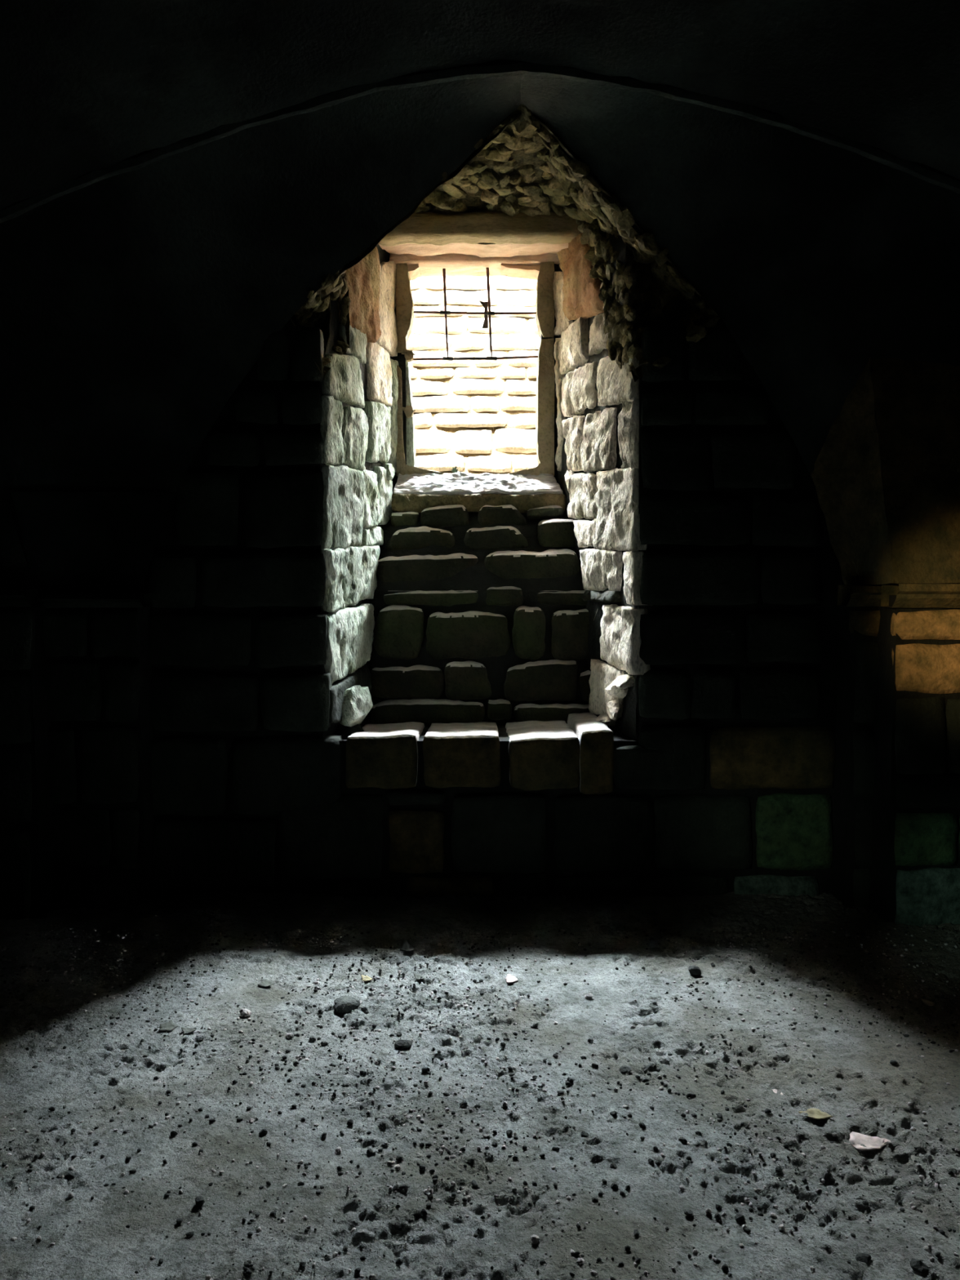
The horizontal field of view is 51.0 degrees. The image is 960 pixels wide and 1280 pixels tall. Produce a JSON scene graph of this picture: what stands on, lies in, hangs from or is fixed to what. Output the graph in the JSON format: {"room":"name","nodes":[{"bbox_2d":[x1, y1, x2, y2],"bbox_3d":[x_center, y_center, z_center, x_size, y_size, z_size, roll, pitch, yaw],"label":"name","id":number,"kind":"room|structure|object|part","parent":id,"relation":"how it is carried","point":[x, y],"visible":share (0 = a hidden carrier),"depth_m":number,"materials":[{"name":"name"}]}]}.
{"room":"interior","nodes":[
{"label":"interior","id":0,"kind":"room"},
{"bbox_2d":[0,891,959,1279],"bbox_3d":[0.000,1.514,1.075,8.000,0.052,7.352,0,5,0],"label":"floor","id":1,"kind":"structure","parent":0,"point":[92,1248],"depth_m":3.00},
{"bbox_2d":[56,1170,74,1182],"bbox_3d":[-1.066,1.379,2.585,0.041,0.029,0.040,-4,6,-35],"label":"lump","id":2,"kind":"object","parent":1,"relation":"on","point":[68,1175],"visible":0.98,"depth_m":2.58,"materials":[{"name":"stone"}]},
{"bbox_2d":[125,1155,131,1159],"bbox_3d":[-0.927,1.367,2.656,0.016,0.014,0.013,0,5,0],"label":"pebble","id":3,"kind":"object","parent":1,"relation":"on","point":[128,1157],"visible":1,"depth_m":2.65,"materials":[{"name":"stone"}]},
{"bbox_2d":[156,1020,178,1031],"bbox_3d":[-1.053,1.301,3.391,0.066,0.012,0.071,1,5,16],"label":"dry leaf","id":4,"kind":"object","parent":1,"relation":"on","point":[169,1026],"visible":1,"depth_m":3.39,"materials":[{"name":"beige plant"}]},
{"bbox_2d":[170,1130,177,1136],"bbox_3d":[-0.841,1.358,2.770,0.018,0.017,0.017,4,7,41],"label":"pebble","id":5,"kind":"object","parent":1,"relation":"on","point":[173,1133],"visible":1,"depth_m":2.77,"materials":[{"name":"stone"}]},
{"bbox_2d":[176,1218,182,1224],"bbox_3d":[-0.720,1.393,2.412,0.015,0.014,0.013,0,5,0],"label":"pebble","id":6,"kind":"object","parent":1,"relation":"on","point":[179,1221],"visible":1,"depth_m":2.41,"materials":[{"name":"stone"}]},
{"bbox_2d":[181,1026,195,1035],"bbox_3d":[-0.971,1.301,3.355,0.045,0.016,0.039,-2,5,-20],"label":"dry leaf","id":7,"kind":"object","parent":1,"relation":"on","point":[186,1030],"visible":1,"depth_m":3.36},
{"bbox_2d":[195,1195,204,1207],"bbox_3d":[-0.691,1.383,2.477,0.021,0.026,0.032,-4,7,-39],"label":"stone","id":8,"kind":"object","parent":1,"relation":"on","point":[199,1200],"visible":1,"depth_m":2.47,"materials":[{"name":"grey stone"}]},
{"bbox_2d":[239,1008,252,1017],"bbox_3d":[-0.810,1.292,3.476,0.044,0.035,0.033,3,6,31],"label":"pebble","id":9,"kind":"object","parent":1,"relation":"on","point":[244,1012],"visible":1,"depth_m":3.47,"materials":[{"name":"stone"}]},
{"bbox_2d":[258,1128,267,1135],"bbox_3d":[-0.597,1.357,2.777,0.024,0.019,0.018,0,5,0],"label":"pebble","id":10,"kind":"object","parent":1,"relation":"on","point":[264,1131],"visible":1,"depth_m":2.77,"materials":[{"name":"stone"}]},
{"bbox_2d":[257,978,274,986],"bbox_3d":[-0.795,1.279,3.742,0.052,0.011,0.049,3,6,33],"label":"dry leaf","id":11,"kind":"object","parent":1,"relation":"on","point":[265,983],"visible":1,"depth_m":3.75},
{"bbox_2d":[285,1032,293,1038],"bbox_3d":[-0.626,1.303,3.312,0.027,0.021,0.022,0,5,0],"label":"pebble","id":12,"kind":"object","parent":1,"relation":"on","point":[289,1035],"visible":1,"depth_m":3.31,"materials":[{"name":"stone"}]},
{"bbox_2d":[309,1035,315,1041],"bbox_3d":[-0.551,1.313,3.311,0.022,0.020,0.022,0,5,0],"label":"pebble","id":13,"kind":"object","parent":1,"relation":"on","point":[312,1038],"visible":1,"depth_m":3.31,"materials":[{"name":"stone"}]},
{"bbox_2d":[320,1040,328,1046],"bbox_3d":[-0.504,1.310,3.266,0.025,0.018,0.022,0,5,0],"label":"pebble","id":14,"kind":"object","parent":1,"relation":"on","point":[323,1043],"visible":1,"depth_m":3.26,"materials":[{"name":"stone"}]},
{"bbox_2d":[321,1132,327,1137],"bbox_3d":[-0.427,1.359,2.765,0.014,0.013,0.022,0,5,0],"label":"pebble","id":15,"kind":"object","parent":1,"relation":"on","point":[324,1134],"visible":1,"depth_m":2.76,"materials":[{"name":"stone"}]},
{"bbox_2d":[333,996,342,1004],"bbox_3d":[-0.494,1.286,3.576,0.043,0.026,0.051,4,7,41],"label":"flake","id":16,"kind":"object","parent":1,"relation":"on","point":[338,999],"visible":0.38,"depth_m":3.57,"materials":[{"name":"grey stone"}]},
{"bbox_2d":[334,1146,342,1154],"bbox_3d":[-0.380,1.370,2.696,0.018,0.023,0.025,0,5,0],"label":"pebble","id":17,"kind":"object","parent":1,"relation":"on","point":[338,1150],"visible":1,"depth_m":2.69,"materials":[{"name":"stone"}]},
{"bbox_2d":[334,995,359,1013],"bbox_3d":[-0.470,1.285,3.546,0.074,0.051,0.102,2,6,25],"label":"stone","id":18,"kind":"object","parent":1,"relation":"on","point":[346,1004],"visible":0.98,"depth_m":3.52,"materials":[{"name":"grey stone"}]},
{"bbox_2d":[346,1119,353,1125],"bbox_3d":[-0.364,1.353,2.822,0.018,0.019,0.018,0,5,0],"label":"pebble","id":19,"kind":"object","parent":1,"relation":"on","point":[350,1122],"visible":1,"depth_m":2.82,"materials":[{"name":"stone"}]},
{"bbox_2d":[360,1071,366,1075],"bbox_3d":[-0.358,1.327,3.083,0.020,0.016,0.016,0,5,0],"label":"pebble","id":20,"kind":"object","parent":1,"relation":"on","point":[362,1073],"visible":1,"depth_m":3.08,"materials":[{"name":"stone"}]},
{"bbox_2d":[360,974,372,981],"bbox_3d":[-0.428,1.273,3.784,0.054,0.015,0.040,4,6,37],"label":"dry leaf","id":21,"kind":"object","parent":1,"relation":"on","point":[366,978],"visible":1,"depth_m":3.79,"materials":[{"name":"beige plant"}]},
{"bbox_2d":[366,1148,373,1154],"bbox_3d":[-0.293,1.367,2.692,0.020,0.015,0.015,0,5,0],"label":"pebble","id":22,"kind":"object","parent":1,"relation":"on","point":[369,1151],"visible":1,"depth_m":2.69,"materials":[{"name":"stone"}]},
{"bbox_2d":[395,1154,402,1159],"bbox_3d":[-0.213,1.368,2.664,0.014,0.013,0.019,2,6,26],"label":"pebble","id":23,"kind":"object","parent":1,"relation":"on","point":[399,1157],"visible":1,"depth_m":2.66,"materials":[{"name":"stone"}]},
{"bbox_2d":[396,1031,401,1036],"bbox_3d":[-0.268,1.307,3.333,0.019,0.020,0.026,0,5,0],"label":"pebble","id":24,"kind":"object","parent":1,"relation":"on","point":[398,1033],"visible":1,"depth_m":3.32,"materials":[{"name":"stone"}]},
{"bbox_2d":[395,1039,413,1048],"bbox_3d":[-0.247,1.307,3.262,0.058,0.028,0.051,0,5,0],"label":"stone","id":25,"kind":"object","parent":1,"relation":"on","point":[401,1043],"visible":1,"depth_m":3.25,"materials":[{"name":"stone"}]},
{"bbox_2d":[400,939,415,951],"bbox_3d":[-0.290,1.239,4.056,0.060,0.024,0.105,-5,7,-43],"label":"stone","id":26,"kind":"object","parent":1,"relation":"on","point":[406,946],"visible":1,"depth_m":4.07,"materials":[{"name":"grey stone"}]},
{"bbox_2d":[413,973,424,979],"bbox_3d":[-0.230,1.265,3.779,0.054,0.015,0.038,4,6,38],"label":"dry leaf","id":27,"kind":"object","parent":1,"relation":"on","point":[416,975],"visible":1,"depth_m":3.79,"materials":[{"name":"grey plant"}]},
{"bbox_2d":[422,1066,430,1073],"bbox_3d":[-0.166,1.319,3.083,0.025,0.022,0.017,0,5,0],"label":"pebble","id":28,"kind":"object","parent":1,"relation":"on","point":[424,1069],"visible":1,"depth_m":3.08,"materials":[{"name":"stone"}]},
{"bbox_2d":[423,1188,433,1197],"bbox_3d":[-0.129,1.387,2.526,0.025,0.023,0.030,0,5,0],"label":"chunk","id":29,"kind":"object","parent":1,"relation":"on","point":[429,1192],"visible":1,"depth_m":2.52,"materials":[{"name":"grey stone"}]},
{"bbox_2d":[459,1101,467,1106],"bbox_3d":[-0.048,1.344,2.914,0.026,0.016,0.014,-2,5,-21],"label":"pebble","id":30,"kind":"object","parent":1,"relation":"on","point":[464,1103],"visible":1,"depth_m":2.91,"materials":[{"name":"stone"}]},
{"bbox_2d":[471,1179,477,1187],"bbox_3d":[-0.014,1.379,2.551,0.016,0.014,0.020,0,5,0],"label":"pebble","id":31,"kind":"object","parent":1,"relation":"on","point":[474,1184],"visible":1,"depth_m":2.55,"materials":[{"name":"stone"}]},
{"bbox_2d":[0,927,959,1279],"bbox_3d":[0.001,1.328,3.156,4.412,0.058,2.249,0,5,0],"label":"gravel","id":32,"kind":"object","parent":1,"relation":"on","point":[781,1228],"visible":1,"depth_m":3.00,"materials":[{"name":"gravel"}]},
{"bbox_2d":[491,1142,497,1146],"bbox_3d":[0.040,1.369,2.731,0.017,0.014,0.016,0,5,0],"label":"pebble","id":33,"kind":"object","parent":1,"relation":"on","point":[494,1144],"visible":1,"depth_m":2.73,"materials":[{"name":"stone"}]},
{"bbox_2d":[506,1129,512,1135],"bbox_3d":[0.082,1.361,2.782,0.018,0.013,0.017,0,5,0],"label":"pebble","id":34,"kind":"object","parent":1,"relation":"on","point":[508,1131],"visible":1,"depth_m":2.78,"materials":[{"name":"stone"}]},
{"bbox_2d":[503,973,517,982],"bbox_3d":[0.115,1.270,3.776,0.048,0.010,0.073,-1,5,-16],"label":"dry leaf","id":35,"kind":"object","parent":1,"relation":"on","point":[510,979],"visible":1,"depth_m":3.77,"materials":[{"name":"white plant"}]},
{"bbox_2d":[512,1154,517,1159],"bbox_3d":[0.093,1.373,2.673,0.015,0.013,0.017,0,5,0],"label":"pebble","id":36,"kind":"object","parent":1,"relation":"on","point":[515,1157],"visible":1,"depth_m":2.67,"materials":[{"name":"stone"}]},
{"bbox_2d":[530,1234,539,1244],"bbox_3d":[0.129,1.395,2.344,0.022,0.017,0.018,-2,5,-19],"label":"angular stone","id":37,"kind":"object","parent":1,"relation":"on","point":[535,1238],"visible":1,"depth_m":2.34,"materials":[{"name":"grey stone"}]},
{"bbox_2d":[532,1022,537,1027],"bbox_3d":[0.185,1.296,3.387,0.020,0.019,0.018,0,5,0],"label":"pebble","id":38,"kind":"object","parent":1,"relation":"on","point":[535,1024],"visible":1,"depth_m":3.38,"materials":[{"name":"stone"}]},
{"bbox_2d":[567,1077,573,1083],"bbox_3d":[0.272,1.325,3.031,0.019,0.018,0.017,0,5,0],"label":"pebble","id":39,"kind":"object","parent":1,"relation":"on","point":[569,1079],"visible":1,"depth_m":3.03,"materials":[{"name":"stone"}]},
{"bbox_2d":[581,1131,588,1137],"bbox_3d":[0.289,1.363,2.771,0.021,0.019,0.018,2,6,23],"label":"pebble","id":40,"kind":"object","parent":1,"relation":"on","point":[584,1134],"visible":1,"depth_m":2.77,"materials":[{"name":"stone"}]},
{"bbox_2d":[584,993,593,999],"bbox_3d":[0.391,1.281,3.610,0.032,0.026,0.024,0,5,0],"label":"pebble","id":41,"kind":"object","parent":1,"relation":"on","point":[588,996],"visible":1,"depth_m":3.60,"materials":[{"name":"white stone"}]},
{"bbox_2d":[587,1037,593,1043],"bbox_3d":[0.361,1.308,3.287,0.021,0.017,0.018,-5,7,-43],"label":"pebble","id":42,"kind":"object","parent":1,"relation":"on","point":[590,1040],"visible":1,"depth_m":3.28,"materials":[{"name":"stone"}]},
{"bbox_2d":[591,1062,598,1067],"bbox_3d":[0.357,1.320,3.124,0.021,0.014,0.016,0,5,0],"label":"pebble","id":43,"kind":"object","parent":1,"relation":"on","point":[593,1064],"visible":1,"depth_m":3.12,"materials":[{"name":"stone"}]},
{"bbox_2d":[609,1162,617,1168],"bbox_3d":[0.349,1.373,2.628,0.020,0.014,0.016,3,6,29],"label":"pebble","id":44,"kind":"object","parent":1,"relation":"on","point":[613,1165],"visible":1,"depth_m":2.62,"materials":[{"name":"stone"}]},
{"bbox_2d":[609,1111,617,1115],"bbox_3d":[0.380,1.350,2.868,0.020,0.019,0.019,0,5,0],"label":"pebble","id":45,"kind":"object","parent":1,"relation":"on","point":[612,1113],"visible":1,"depth_m":2.86,"materials":[{"name":"stone"}]},
{"bbox_2d":[611,1182,618,1188],"bbox_3d":[0.340,1.377,2.538,0.018,0.016,0.013,0,5,0],"label":"pebble","id":46,"kind":"object","parent":1,"relation":"on","point":[614,1185],"visible":1,"depth_m":2.53,"materials":[{"name":"stone"}]},
{"bbox_2d":[619,1065,631,1073],"bbox_3d":[0.448,1.323,3.100,0.038,0.016,0.034,0,5,0],"label":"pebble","id":47,"kind":"object","parent":1,"relation":"on","point":[624,1068],"visible":1,"depth_m":3.10,"materials":[{"name":"grey stone"}]},
{"bbox_2d":[625,1184,630,1191],"bbox_3d":[0.372,1.379,2.535,0.014,0.014,0.017,0,5,0],"label":"pebble","id":48,"kind":"object","parent":1,"relation":"on","point":[627,1187],"visible":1,"depth_m":2.53,"materials":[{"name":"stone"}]},
{"bbox_2d":[633,1229,639,1236],"bbox_3d":[0.368,1.396,2.370,0.014,0.013,0.019,0,5,0],"label":"pebble","id":49,"kind":"object","parent":1,"relation":"on","point":[636,1233],"visible":1,"depth_m":2.37,"materials":[{"name":"stone"}]},
{"bbox_2d":[638,1122,645,1128],"bbox_3d":[0.453,1.356,2.814,0.016,0.014,0.022,-5,7,-43],"label":"pebble","id":50,"kind":"object","parent":1,"relation":"on","point":[642,1125],"visible":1,"depth_m":2.81,"materials":[{"name":"stone"}]},
{"bbox_2d":[641,1078,648,1082],"bbox_3d":[0.501,1.339,3.056,0.025,0.015,0.014,0,5,0],"label":"pebble","id":51,"kind":"object","parent":1,"relation":"on","point":[645,1080],"visible":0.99,"depth_m":3.05,"materials":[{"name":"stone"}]},
{"bbox_2d":[643,1062,656,1073],"bbox_3d":[0.528,1.334,3.124,0.052,0.036,0.033,-4,6,-35],"label":"stone","id":52,"kind":"object","parent":1,"relation":"on","point":[651,1068],"visible":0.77,"depth_m":3.12,"materials":[{"name":"grey stone"}]},
{"bbox_2d":[654,1159,661,1164],"bbox_3d":[0.469,1.371,2.643,0.017,0.012,0.015,0,5,0],"label":"pebble","id":53,"kind":"object","parent":1,"relation":"on","point":[658,1162],"visible":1,"depth_m":2.64,"materials":[{"name":"stone"}]},
{"bbox_2d":[678,1136,687,1143],"bbox_3d":[0.553,1.365,2.743,0.023,0.016,0.014,4,6,38],"label":"pebble","id":54,"kind":"object","parent":1,"relation":"on","point":[682,1140],"visible":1,"depth_m":2.74,"materials":[{"name":"stone"}]},
{"bbox_2d":[684,1209,693,1216],"bbox_3d":[0.506,1.391,2.443,0.020,0.013,0.016,0,5,0],"label":"pebble","id":55,"kind":"object","parent":1,"relation":"on","point":[689,1212],"visible":1,"depth_m":2.44,"materials":[{"name":"stone"}]},
{"bbox_2d":[685,1093,693,1098],"bbox_3d":[0.617,1.342,2.965,0.022,0.015,0.023,0,5,0],"label":"pebble","id":56,"kind":"object","parent":1,"relation":"on","point":[691,1095],"visible":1,"depth_m":2.96,"materials":[{"name":"stone"}]},
{"bbox_2d":[688,965,701,976],"bbox_3d":[0.814,1.258,3.820,0.046,0.045,0.043,0,5,0],"label":"stone","id":57,"kind":"object","parent":1,"relation":"on","point":[693,970],"visible":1,"depth_m":3.81,"materials":[{"name":"grey stone"}]},
{"bbox_2d":[714,1213,720,1219],"bbox_3d":[0.574,1.389,2.429,0.016,0.014,0.013,4,7,39],"label":"pebble","id":58,"kind":"object","parent":1,"relation":"on","point":[717,1216],"visible":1,"depth_m":2.42,"materials":[{"name":"stone"}]},
{"bbox_2d":[716,1112,722,1118],"bbox_3d":[0.681,1.352,2.858,0.016,0.015,0.024,0,5,0],"label":"pebble","id":59,"kind":"object","parent":1,"relation":"on","point":[719,1115],"visible":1,"depth_m":2.85,"materials":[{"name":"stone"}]},
{"bbox_2d":[734,1213,744,1222],"bbox_3d":[0.625,1.393,2.422,0.025,0.024,0.026,0,5,0],"label":"stone","id":60,"kind":"object","parent":1,"relation":"on","point":[739,1217],"visible":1,"depth_m":2.42,"materials":[{"name":"grey stone"}]},
{"bbox_2d":[775,1166,782,1173],"bbox_3d":[0.774,1.374,2.611,0.018,0.015,0.019,0,5,0],"label":"pebble","id":61,"kind":"object","parent":1,"relation":"on","point":[778,1169],"visible":1,"depth_m":2.60,"materials":[{"name":"stone"}]},
{"bbox_2d":[801,1177,807,1183],"bbox_3d":[0.827,1.378,2.567,0.013,0.012,0.017,0,5,0],"label":"pebble","id":62,"kind":"object","parent":1,"relation":"on","point":[804,1180],"visible":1,"depth_m":2.56,"materials":[{"name":"stone"}]},
{"bbox_2d":[798,1108,832,1119],"bbox_3d":[0.957,1.353,2.870,0.081,0.012,0.055,-2,5,-17],"label":"dry leaf","id":63,"kind":"object","parent":1,"relation":"on","point":[815,1113],"visible":1,"depth_m":2.88,"materials":[{"name":"beige plant"}]},
{"bbox_2d":[818,1218,825,1226],"bbox_3d":[0.818,1.395,2.410,0.018,0.012,0.019,0,5,0],"label":"pebble","id":64,"kind":"object","parent":1,"relation":"on","point":[821,1222],"visible":1,"depth_m":2.41,"materials":[{"name":"stone"}]},
{"bbox_2d":[854,1253,871,1262],"bbox_3d":[0.873,1.408,2.292,0.037,0.013,0.030,0,5,0],"label":"clod","id":65,"kind":"object","parent":1,"relation":"on","point":[863,1257],"visible":1,"depth_m":2.29,"materials":[{"name":"soil"}]},
{"bbox_2d":[844,1131,891,1150],"bbox_3d":[1.053,1.367,2.741,0.107,0.014,0.090,-4,6,-37],"label":"dry leaf","id":66,"kind":"object","parent":1,"relation":"on","point":[856,1139],"visible":1,"depth_m":2.74,"materials":[{"name":"beige plant"}]},
{"bbox_2d":[889,1059,897,1064],"bbox_3d":[1.291,1.319,3.144,0.023,0.015,0.019,0,5,0],"label":"pebble","id":67,"kind":"object","parent":1,"relation":"on","point":[892,1061],"visible":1,"depth_m":3.14,"materials":[{"name":"stone"}]},
{"bbox_2d":[909,1257,928,1274],"bbox_3d":[0.988,1.407,2.263,0.030,0.028,0.043,-4,7,-40],"label":"pebble","id":68,"kind":"object","parent":1,"relation":"on","point":[916,1264],"visible":1,"depth_m":2.26,"materials":[{"name":"stone"}]},
{"bbox_2d":[921,999,934,1005],"bbox_3d":[1.585,1.283,3.562,0.038,0.009,0.050,-4,6,-37],"label":"dry leaf","id":69,"kind":"object","parent":1,"relation":"on","point":[928,1002],"visible":1,"depth_m":3.56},
{"bbox_2d":[0,0,959,570],"bbox_3d":[-0.125,-1.305,0.850,7.795,2.773,7.204,0,5,0],"label":"ceiling","id":70,"kind":"structure","parent":0,"point":[86,86],"depth_m":4.13,"materials":[{"name":"paint"}]},
{"bbox_2d":[0,59,959,899],"bbox_3d":[0.000,-1.027,5.330,8.006,4.900,1.788,0,5,0],"label":"wall","id":71,"kind":"structure","parent":0,"point":[359,686],"depth_m":4.65,"materials":[{"name":"stone"}]},
{"bbox_2d":[0,587,152,608],"bbox_3d":[-2.235,-0.179,4.339,1.533,0.092,0.349,0,5,0],"label":"trim","id":72,"kind":"structure","parent":71,"relation":"attached to","point":[9,597],"depth_m":4.35,"materials":[{"name":"stone"}]},
{"bbox_2d":[0,488,173,919],"bbox_3d":[-2.684,0.102,4.418,2.631,2.813,0.438,0,5,0],"label":"pillar","id":73,"kind":"structure","parent":71,"relation":"attached to","point":[77,817],"depth_m":4.43,"materials":[{"name":"stone"}]},
{"bbox_2d":[450,466,458,472],"bbox_3d":[-0.148,-0.993,5.883,0.045,0.058,0.025,0,5,0],"label":"sprout","id":74,"kind":"object","parent":71,"relation":"on","point":[455,470],"visible":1,"depth_m":5.88,"materials":[{"name":"plant"}]},
{"bbox_2d":[395,261,554,475],"bbox_3d":[-0.031,-1.593,5.941,0.935,1.254,0.242,0,5,0],"label":"window","id":75,"kind":"structure","parent":71,"relation":"in","point":[544,273],"depth_m":5.87,"materials":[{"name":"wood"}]},
{"bbox_3d":[-0.437,-1.936,5.891,0.099,0.525,0.162,0,5,0],"label":"frame stone","id":76,"kind":"part","parent":75,"relation":"part of","materials":[{"name":"brown stone"}]},
{"bbox_3d":[-0.442,-1.330,5.995,0.113,0.713,0.141,0,5,0],"label":"frame stone","id":77,"kind":"part","parent":75,"relation":"part of","materials":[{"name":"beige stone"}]},
{"bbox_3d":[-0.416,-2.173,5.910,0.133,0.093,0.202,0,5,0],"label":"frame stone","id":78,"kind":"part","parent":75,"relation":"part of","materials":[{"name":"beige stone"}]},
{"bbox_3d":[-0.354,-1.282,5.899,0.279,0.641,0.062,0,5,0],"label":"frame stone","id":79,"kind":"part","parent":75,"relation":"part of","materials":[{"name":"beige stone"}]},
{"bbox_3d":[0.275,-2.161,5.910,0.313,0.056,0.202,0,5,0],"label":"frame stone","id":80,"kind":"part","parent":75,"relation":"part of","materials":[{"name":"beige stone"}]},
{"bbox_3d":[0.303,-1.362,5.942,0.268,0.792,0.162,0,5,0],"label":"frame stone","id":81,"kind":"part","parent":75,"relation":"part of","materials":[{"name":"beige stone"}]},
{"bbox_3d":[0.380,-1.981,5.887,0.105,0.447,0.162,0,5,0],"label":"frame stone","id":82,"kind":"part","parent":75,"relation":"part of","materials":[{"name":"brown stone"}]},
{"bbox_3d":[-0.010,-0.882,5.850,0.974,0.199,0.240,0,5,0],"label":"window sill","id":83,"kind":"part","parent":71,"relation":"part of","materials":[{"name":"stone"}]},
{"bbox_3d":[-0.008,-0.785,5.791,0.997,0.110,0.149,0,5,0],"label":"sill","id":84,"kind":"part","parent":71,"relation":"part of","materials":[{"name":"grey stone"}]},
{"bbox_3d":[3.600,-0.708,1.754,1.200,4.900,8.900,0,5,0],"label":"wall","id":85,"kind":"structure","parent":0,"visible":0},
{"bbox_2d":[811,351,959,927],"bbox_3d":[2.741,0.105,4.410,2.518,2.808,0.454,0,5,0],"label":"pillar","id":86,"kind":"structure","parent":85,"relation":"attached to","point":[896,824],"depth_m":4.29,"materials":[{"name":"stone"}]},
{"bbox_2d":[837,582,959,608],"bbox_3d":[2.391,-0.193,4.308,1.586,0.113,0.387,0,5,0],"label":"trim","id":87,"kind":"structure","parent":85,"relation":"attached to","point":[908,595],"depth_m":4.19,"materials":[{"name":"wood"}]},
{"label":"outside","id":88,"kind":"structure","parent":0,"visible":0},
{"bbox_2d":[408,275,538,474],"bbox_3d":[0.000,-1.359,7.369,14.000,4.600,2.400,0,5,0],"label":"wall","id":89,"kind":"structure","parent":88,"point":[473,416],"depth_m":8.01,"materials":[{"name":"yellow stone"}]}
]}

